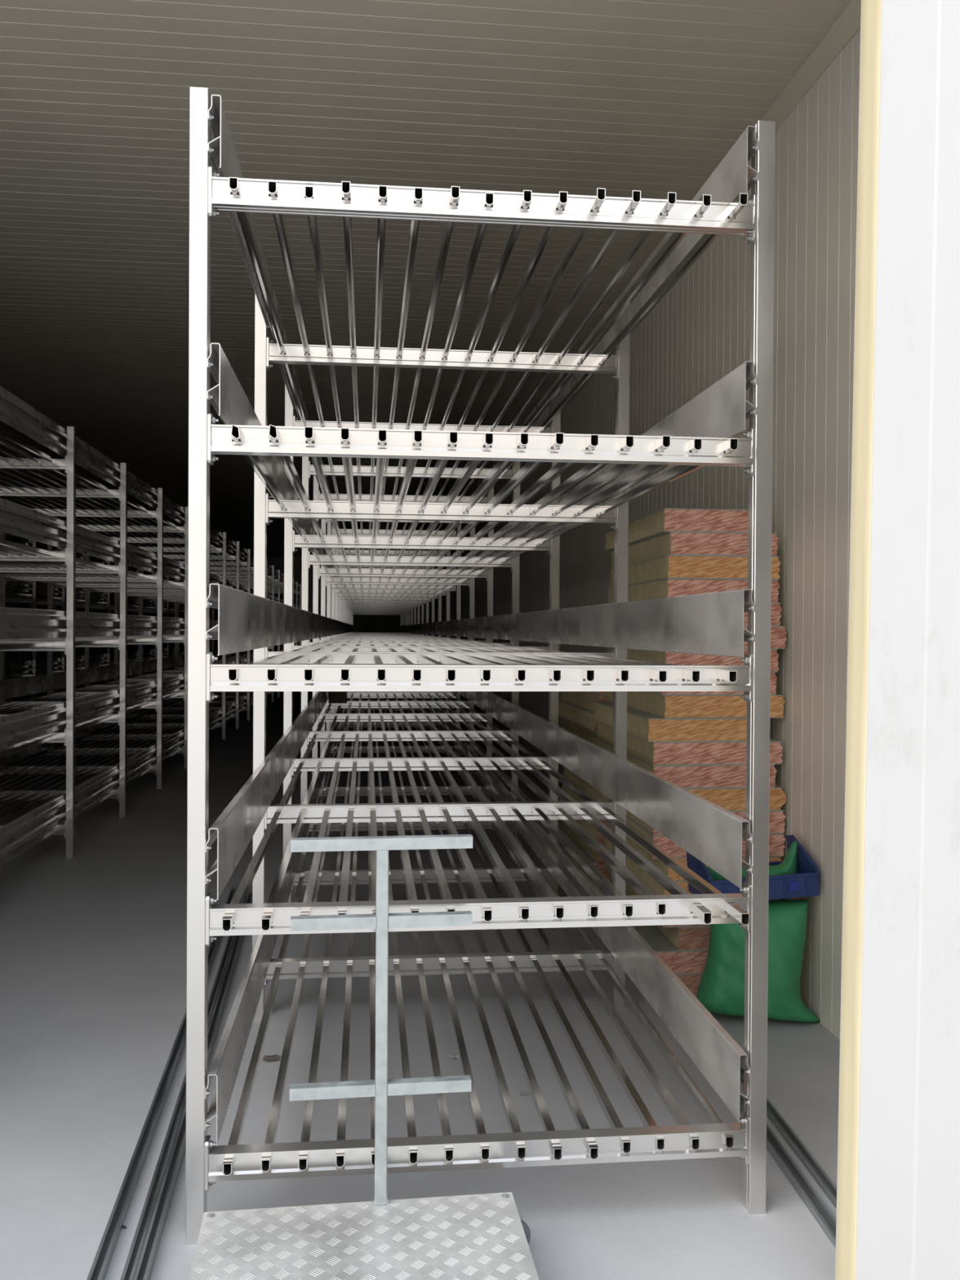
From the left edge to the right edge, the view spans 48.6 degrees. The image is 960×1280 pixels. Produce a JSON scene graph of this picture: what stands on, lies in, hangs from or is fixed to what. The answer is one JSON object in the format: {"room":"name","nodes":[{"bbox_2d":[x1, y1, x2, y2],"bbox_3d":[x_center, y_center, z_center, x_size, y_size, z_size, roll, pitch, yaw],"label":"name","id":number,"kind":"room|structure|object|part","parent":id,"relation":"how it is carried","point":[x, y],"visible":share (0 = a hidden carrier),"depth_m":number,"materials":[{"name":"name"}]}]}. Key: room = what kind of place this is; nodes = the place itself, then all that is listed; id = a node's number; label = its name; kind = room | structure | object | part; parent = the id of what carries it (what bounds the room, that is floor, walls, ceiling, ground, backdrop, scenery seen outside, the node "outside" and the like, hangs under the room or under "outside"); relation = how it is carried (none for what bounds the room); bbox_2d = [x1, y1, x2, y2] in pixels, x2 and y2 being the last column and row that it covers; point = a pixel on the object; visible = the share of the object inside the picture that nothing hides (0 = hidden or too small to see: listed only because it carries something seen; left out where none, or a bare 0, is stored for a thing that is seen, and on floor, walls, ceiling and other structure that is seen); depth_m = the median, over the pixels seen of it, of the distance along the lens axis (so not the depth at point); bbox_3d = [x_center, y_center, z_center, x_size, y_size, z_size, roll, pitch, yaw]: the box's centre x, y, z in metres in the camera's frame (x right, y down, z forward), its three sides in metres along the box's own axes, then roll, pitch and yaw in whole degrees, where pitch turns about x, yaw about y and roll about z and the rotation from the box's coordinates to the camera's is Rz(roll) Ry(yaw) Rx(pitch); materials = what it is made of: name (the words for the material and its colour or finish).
{"room":"mushroom growing room","nodes":[
{"label":"mushroom growing room","id":0,"kind":"room"},
{"bbox_2d":[4,602,133,701],"bbox_3d":[-9.050,-0.580,17.095,0.100,3.769,31.400,0,1,-6],"label":"wall","id":1,"kind":"structure","parent":0,"point":[17,605],"depth_m":23.53,"materials":[{"name":"white metal"}]},
{"bbox_2d":[133,556,422,676],"bbox_3d":[-6.250,-0.713,33.233,9.096,3.769,0.100,0,1,-6],"label":"wall","id":2,"kind":"structure","parent":0,"point":[362,623],"depth_m":33.28,"materials":[{"name":"white metal"}]},
{"bbox_2d":[0,679,839,1279],"bbox_3d":[-4.590,1.387,17.591,9.096,0.120,31.600,0,1,-6],"label":"floor","id":3,"kind":"structure","parent":0,"point":[93,943],"depth_m":3.68,"materials":[{"name":"concrete"}]},
{"bbox_2d":[4,533,184,701],"bbox_3d":[-7.400,-0.098,16.443,1.479,2.836,29.184,0,1,-6],"label":"shelving rack","id":4,"kind":"object","parent":3,"relation":"on","point":[34,593],"visible":0.3,"depth_m":19.38,"materials":[{"name":"metal"}]},
{"bbox_2d":[0,385,301,867],"bbox_3d":[-4.459,-0.083,16.763,1.479,2.836,29.187,0,1,-6],"label":"shelving rack","id":5,"kind":"object","parent":3,"relation":"on","point":[29,726],"visible":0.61,"depth_m":8.55,"materials":[{"name":"metal"}]},
{"bbox_2d":[86,886,237,1279],"bbox_3d":[-1.125,1.460,4.107,0.034,0.024,4.153,0,1,-8],"label":"rail","id":6,"kind":"object","parent":3,"relation":"on","point":[101,1262],"visible":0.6,"depth_m":3.02,"materials":[{"name":"grey metal"}]},
{"bbox_2d":[120,895,246,1279],"bbox_3d":[-1.040,1.462,4.016,0.032,0.022,3.953,0,1,-8],"label":"rail","id":7,"kind":"object","parent":3,"relation":"on","point":[131,1265],"visible":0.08,"depth_m":2.99,"materials":[{"name":"grey metal"}]},
{"bbox_2d":[133,888,252,1279],"bbox_3d":[-1.013,1.458,4.069,0.030,0.030,4.053,0,1,-8],"label":"rail","id":8,"kind":"object","parent":3,"relation":"on","point":[145,1264],"visible":0.76,"depth_m":2.95,"materials":[{"name":"grey metal"}]},
{"bbox_2d":[262,1054,279,1061],"bbox_3d":[-0.737,1.472,3.749,0.060,0.010,0.064,0,1,-6],"label":"paper scrap","id":9,"kind":"object","parent":3,"relation":"on","point":[274,1057],"visible":1,"depth_m":3.75,"materials":[{"name":"beige paper"}]},
{"bbox_2d":[188,834,539,1279],"bbox_3d":[-0.206,0.987,2.133,0.780,1.018,0.886,0,1,-8],"label":"trolley","id":10,"kind":"object","parent":3,"relation":"on","point":[486,1236],"visible":1,"depth_m":2.47,"materials":[{"name":"metal"}]},
{"bbox_3d":[-0.237,0.929,2.561,0.029,0.854,0.029,0,1,-8],"label":"handle post","id":11,"kind":"part","parent":10,"relation":"part of","materials":[{"name":"metal"}]},
{"bbox_2d":[447,1053,459,1058],"bbox_3d":[-0.094,1.475,3.770,0.041,0.011,0.036,0,1,-6],"label":"paper scrap","id":12,"kind":"object","parent":3,"relation":"on","point":[451,1055],"visible":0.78,"depth_m":3.77,"materials":[{"name":"white paper"}]},
{"bbox_2d":[185,86,775,1244],"bbox_3d":[-1.517,-0.068,17.071,1.479,2.836,29.172,0,1,-6],"label":"shelving rack","id":13,"kind":"object","parent":3,"relation":"on","point":[406,665],"visible":0.99,"depth_m":3.20,"materials":[{"name":"metal"}]},
{"bbox_2d":[328,679,346,702],"bbox_3d":[-1.321,0.452,9.885,0.170,0.270,0.008,0,1,-6],"label":"cardboard sheet","id":14,"kind":"object","parent":13,"relation":"on","point":[334,696],"visible":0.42,"depth_m":9.88,"materials":[{"name":"brown cardboard"}]},
{"bbox_2d":[520,1090,529,1095],"bbox_3d":[0.147,1.480,3.474,0.034,0.011,0.021,1,1,22],"label":"paper scrap","id":15,"kind":"object","parent":3,"relation":"on","point":[522,1092],"visible":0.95,"depth_m":3.47,"materials":[{"name":"grey paper"}]},
{"bbox_2d":[675,973,702,996],"bbox_3d":[0.927,1.429,4.967,0.553,0.096,1.084,0,1,-6],"label":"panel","id":16,"kind":"object","parent":3,"relation":"on","point":[691,981],"visible":0.02,"depth_m":4.42,"materials":[{"name":"brown wood"}]},
{"bbox_2d":[598,888,708,973],"bbox_3d":[0.939,1.332,4.971,0.547,0.096,1.090,0,1,-6],"label":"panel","id":17,"kind":"object","parent":16,"relation":"on","point":[686,962],"visible":0.06,"depth_m":4.42,"materials":[{"name":"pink wood"}]},
{"bbox_2d":[625,889,711,951],"bbox_3d":[0.986,1.236,4.966,0.443,0.096,1.075,0,1,-6],"label":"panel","id":18,"kind":"object","parent":17,"relation":"on","point":[682,939],"visible":0.13,"depth_m":4.42,"materials":[{"name":"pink wood"}]},
{"bbox_2d":[603,861,711,928],"bbox_3d":[0.949,1.139,4.985,0.500,0.096,1.117,0,1,-6],"label":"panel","id":19,"kind":"object","parent":18,"relation":"on","point":[606,867],"visible":0.14,"depth_m":4.84,"materials":[{"name":"wood"}]},
{"bbox_2d":[604,837,780,900],"bbox_3d":[0.954,1.043,4.973,0.506,0.096,1.102,0,1,-6],"label":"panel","id":20,"kind":"object","parent":19,"relation":"on","point":[646,879],"visible":0.1,"depth_m":4.68,"materials":[{"name":"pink wood"}]},
{"bbox_2d":[608,823,782,880],"bbox_3d":[0.965,0.947,4.970,0.496,0.096,1.091,0,1,-6],"label":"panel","id":21,"kind":"object","parent":20,"relation":"on","point":[658,863],"visible":0.13,"depth_m":4.45,"materials":[{"name":"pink wood"}]},
{"bbox_2d":[597,795,785,858],"bbox_3d":[0.941,0.850,4.942,0.569,0.096,1.049,0,1,-6],"label":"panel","id":22,"kind":"object","parent":21,"relation":"on","point":[776,841],"visible":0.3,"depth_m":4.45,"materials":[{"name":"pink wood"}]},
{"bbox_2d":[597,790,786,835],"bbox_3d":[0.941,0.754,4.944,0.570,0.096,1.062,0,1,-6],"label":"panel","id":23,"kind":"object","parent":22,"relation":"on","point":[776,818],"visible":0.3,"depth_m":4.44,"materials":[{"name":"wood"}]},
{"bbox_2d":[684,785,786,811],"bbox_3d":[0.937,0.657,4.971,0.575,0.096,1.121,0,1,-6],"label":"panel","id":24,"kind":"object","parent":23,"relation":"on","point":[731,799],"visible":0.23,"depth_m":4.42,"materials":[{"name":"yellow wood"}]},
{"bbox_2d":[597,738,777,788],"bbox_3d":[0.922,0.561,4.940,0.528,0.096,1.059,0,1,-6],"label":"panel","id":25,"kind":"object","parent":24,"relation":"on","point":[686,776],"visible":0.42,"depth_m":4.41,"materials":[{"name":"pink wood"}]},
{"bbox_2d":[596,721,782,764],"bbox_3d":[0.933,0.465,4.953,0.556,0.096,1.080,0,1,-6],"label":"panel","id":26,"kind":"object","parent":25,"relation":"on","point":[710,753],"visible":0.54,"depth_m":4.42,"materials":[{"name":"pink wood"}]},
{"bbox_2d":[593,701,746,742],"bbox_3d":[0.881,0.368,4.936,0.492,0.096,1.065,0,1,-6],"label":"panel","id":27,"kind":"object","parent":26,"relation":"on","point":[648,727],"visible":0.48,"depth_m":4.41,"materials":[{"name":"orange wood"}]},
{"bbox_2d":[604,691,785,718],"bbox_3d":[0.962,0.272,4.975,0.518,0.096,1.108,0,1,-6],"label":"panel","id":28,"kind":"object","parent":27,"relation":"on","point":[664,706],"visible":0.7,"depth_m":4.43,"materials":[{"name":"orange wood"}]},
{"bbox_2d":[647,671,777,694],"bbox_3d":[0.940,0.175,4.952,0.494,0.096,1.080,0,1,-6],"label":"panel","id":29,"kind":"object","parent":28,"relation":"on","point":[773,677],"visible":0.23,"depth_m":4.42,"materials":[{"name":"wood"}]},
{"bbox_2d":[607,647,778,671],"bbox_3d":[0.949,0.079,4.942,0.489,0.096,1.071,0,1,-6],"label":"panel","id":30,"kind":"object","parent":29,"relation":"on","point":[686,659],"visible":0.41,"depth_m":4.42,"materials":[{"name":"wood"}]},
{"bbox_2d":[743,625,786,648],"bbox_3d":[0.969,-0.017,4.937,0.518,0.096,1.061,0,1,-6],"label":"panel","id":31,"kind":"object","parent":30,"relation":"on","point":[778,633],"visible":0.17,"depth_m":4.43,"materials":[{"name":"pink wood"}]},
{"bbox_2d":[743,602,782,626],"bbox_3d":[0.963,-0.114,4.940,0.489,0.096,1.062,0,1,-6],"label":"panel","id":32,"kind":"object","parent":31,"relation":"on","point":[775,610],"visible":0.17,"depth_m":4.44,"materials":[{"name":"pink wood"}]},
{"bbox_2d":[607,578,779,603],"bbox_3d":[0.955,-0.210,4.958,0.483,0.096,1.095,0,1,-6],"label":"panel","id":33,"kind":"object","parent":32,"relation":"on","point":[664,588],"visible":0.58,"depth_m":4.42,"materials":[{"name":"wood"}]},
{"bbox_2d":[609,555,780,587],"bbox_3d":[0.959,-0.306,4.928,0.482,0.096,1.045,0,1,-6],"label":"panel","id":34,"kind":"object","parent":33,"relation":"on","point":[668,566],"visible":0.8,"depth_m":4.41,"materials":[{"name":"orange wood"}]},
{"bbox_2d":[611,531,778,568],"bbox_3d":[0.959,-0.403,4.937,0.465,0.096,1.068,0,1,-6],"label":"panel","id":35,"kind":"object","parent":34,"relation":"on","point":[672,543],"visible":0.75,"depth_m":4.41,"materials":[{"name":"wood"}]},
{"bbox_2d":[604,507,748,551],"bbox_3d":[0.903,-0.500,4.945,0.407,0.096,1.089,0,1,-6],"label":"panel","id":36,"kind":"object","parent":35,"relation":"on","point":[663,521],"visible":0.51,"depth_m":4.41,"materials":[{"name":"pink wood"}]},
{"bbox_2d":[696,899,819,1022],"bbox_3d":[1.090,1.246,4.160,0.474,0.476,0.275,0,1,9],"label":"bag","id":37,"kind":"object","parent":3,"relation":"on","point":[721,989],"visible":0.72,"depth_m":4.07,"materials":[{"name":"green fabric"}]},
{"bbox_2d":[686,835,820,900],"bbox_3d":[1.065,0.902,4.188,0.446,0.229,0.285,0,1,-8],"label":"plastic crate","id":38,"kind":"object","parent":37,"relation":"on","point":[804,883],"visible":0.54,"depth_m":4.07,"materials":[{"name":"blue plastic"}]},
{"bbox_2d":[706,840,797,880],"bbox_3d":[1.074,0.882,4.207,0.380,0.175,0.114,0,1,-6],"label":"woven sack","id":39,"kind":"object","parent":38,"relation":"in","point":[788,865],"visible":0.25,"depth_m":4.20,"materials":[{"name":"green fabric"}]},
{"bbox_2d":[739,1094,835,1248],"bbox_3d":[0.862,1.483,3.103,0.041,0.020,1.271,0,1,-4],"label":"rail","id":40,"kind":"object","parent":3,"relation":"on","point":[807,1193],"visible":0.36,"depth_m":2.90,"materials":[{"name":"silver metal"}]},
{"bbox_2d":[740,1066,836,1208],"bbox_3d":[0.932,1.486,3.100,0.034,0.014,1.251,0,1,-4],"label":"rail","id":41,"kind":"object","parent":3,"relation":"on","point":[818,1174],"visible":0.36,"depth_m":3.08,"materials":[{"name":"silver metal"}]},
{"bbox_3d":[0.802,1.415,6.210,0.538,0.098,1.104,0,1,-6],"label":"panel","id":42,"kind":"object","parent":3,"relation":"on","visible":0},
{"bbox_2d":[563,848,612,888],"bbox_3d":[0.825,1.317,6.192,0.488,0.098,1.104,0,1,-6],"label":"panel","id":43,"kind":"object","parent":42,"relation":"on","point":[584,871],"visible":0.02,"depth_m":6.06,"materials":[{"name":"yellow wood"}]},
{"bbox_2d":[557,823,612,879],"bbox_3d":[0.790,1.218,6.207,0.505,0.098,1.104,0,1,-6],"label":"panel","id":44,"kind":"object","parent":43,"relation":"on","point":[600,866],"visible":0.09,"depth_m":5.75,"materials":[{"name":"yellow wood"}]},
{"bbox_2d":[559,819,604,862],"bbox_3d":[0.811,1.121,6.185,0.514,0.098,1.104,0,1,-6],"label":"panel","id":45,"kind":"object","parent":44,"relation":"on","point":[585,846],"visible":0.17,"depth_m":6.00,"materials":[{"name":"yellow wood"}]},
{"bbox_2d":[559,797,608,843],"bbox_3d":[0.796,1.022,6.201,0.485,0.098,1.104,0,1,-6],"label":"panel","id":46,"kind":"object","parent":45,"relation":"on","point":[585,824],"visible":0.07,"depth_m":5.75,"materials":[{"name":"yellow wood"}]},
{"bbox_2d":[561,783,608,825],"bbox_3d":[0.819,0.924,6.188,0.495,0.098,1.104,0,1,-6],"label":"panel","id":47,"kind":"object","parent":46,"relation":"on","point":[565,788],"visible":0.04,"depth_m":6.33,"materials":[{"name":"yellow wood"}]},
{"bbox_2d":[563,766,598,800],"bbox_3d":[0.818,0.825,6.209,0.466,0.098,1.104,0,1,-6],"label":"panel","id":48,"kind":"object","parent":47,"relation":"on","point":[591,790],"visible":0.07,"depth_m":6.18,"materials":[{"name":"yellow wood"}]},
{"bbox_3d":[0.819,0.727,6.197,0.497,0.098,1.104,0,1,-6],"label":"panel","id":49,"kind":"object","parent":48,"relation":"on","visible":0},
{"bbox_3d":[0.803,0.629,6.182,0.507,0.098,1.104,0,1,-6],"label":"panel","id":50,"kind":"object","parent":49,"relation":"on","visible":0},
{"bbox_2d":[564,718,598,745],"bbox_3d":[0.817,0.531,6.180,0.464,0.098,1.104,0,1,-6],"label":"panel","id":51,"kind":"object","parent":50,"relation":"on","point":[580,731],"visible":0.07,"depth_m":6.17,"materials":[{"name":"yellow wood"}]},
{"bbox_2d":[558,699,597,732],"bbox_3d":[0.808,0.432,6.172,0.531,0.098,1.104,0,1,-6],"label":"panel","id":52,"kind":"object","parent":51,"relation":"on","point":[582,717],"visible":0.16,"depth_m":6.05,"materials":[{"name":"yellow wood"}]},
{"bbox_2d":[560,691,605,711],"bbox_3d":[0.809,0.334,6.181,0.488,0.098,1.104,0,1,-6],"label":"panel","id":53,"kind":"object","parent":52,"relation":"on","point":[585,700],"visible":0.22,"depth_m":6.02,"materials":[{"name":"yellow wood"}]},
{"bbox_2d":[582,680,605,694],"bbox_3d":[0.813,0.235,6.187,0.503,0.098,1.104,0,1,-6],"label":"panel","id":54,"kind":"object","parent":53,"relation":"on","point":[593,692],"visible":0.04,"depth_m":5.62,"materials":[{"name":"yellow wood"}]},
{"bbox_2d":[0,0,851,556],"bbox_3d":[-4.561,-2.498,17.505,9.096,0.120,31.500,0,1,-6],"label":"ceiling","id":55,"kind":"structure","parent":0,"point":[575,97],"depth_m":5.07,"materials":[{"name":"white metal"}]},
{"bbox_2d":[423,29,860,1039],"bbox_3d":[-0.105,-0.535,18.051,0.100,3.769,31.400,0,1,-6],"label":"wall","id":56,"kind":"structure","parent":0,"point":[699,333],"depth_m":4.38,"materials":[{"name":"white metal"}]},
{"bbox_2d":[747,0,861,164],"bbox_3d":[-0.172,-2.380,18.025,0.055,0.071,31.400,0,1,-6],"label":"trim","id":57,"kind":"structure","parent":56,"relation":"attached to","point":[847,24],"depth_m":4.13,"materials":[{"name":"white metal"}]},
{"bbox_2d":[835,0,959,1279],"bbox_3d":[-2.884,-0.400,1.914,9.140,3.765,0.101,0,1,-6],"label":"wall","id":58,"kind":"structure","parent":0,"point":[898,1180],"depth_m":2.28,"materials":[{"name":"white metal"}]}
]}

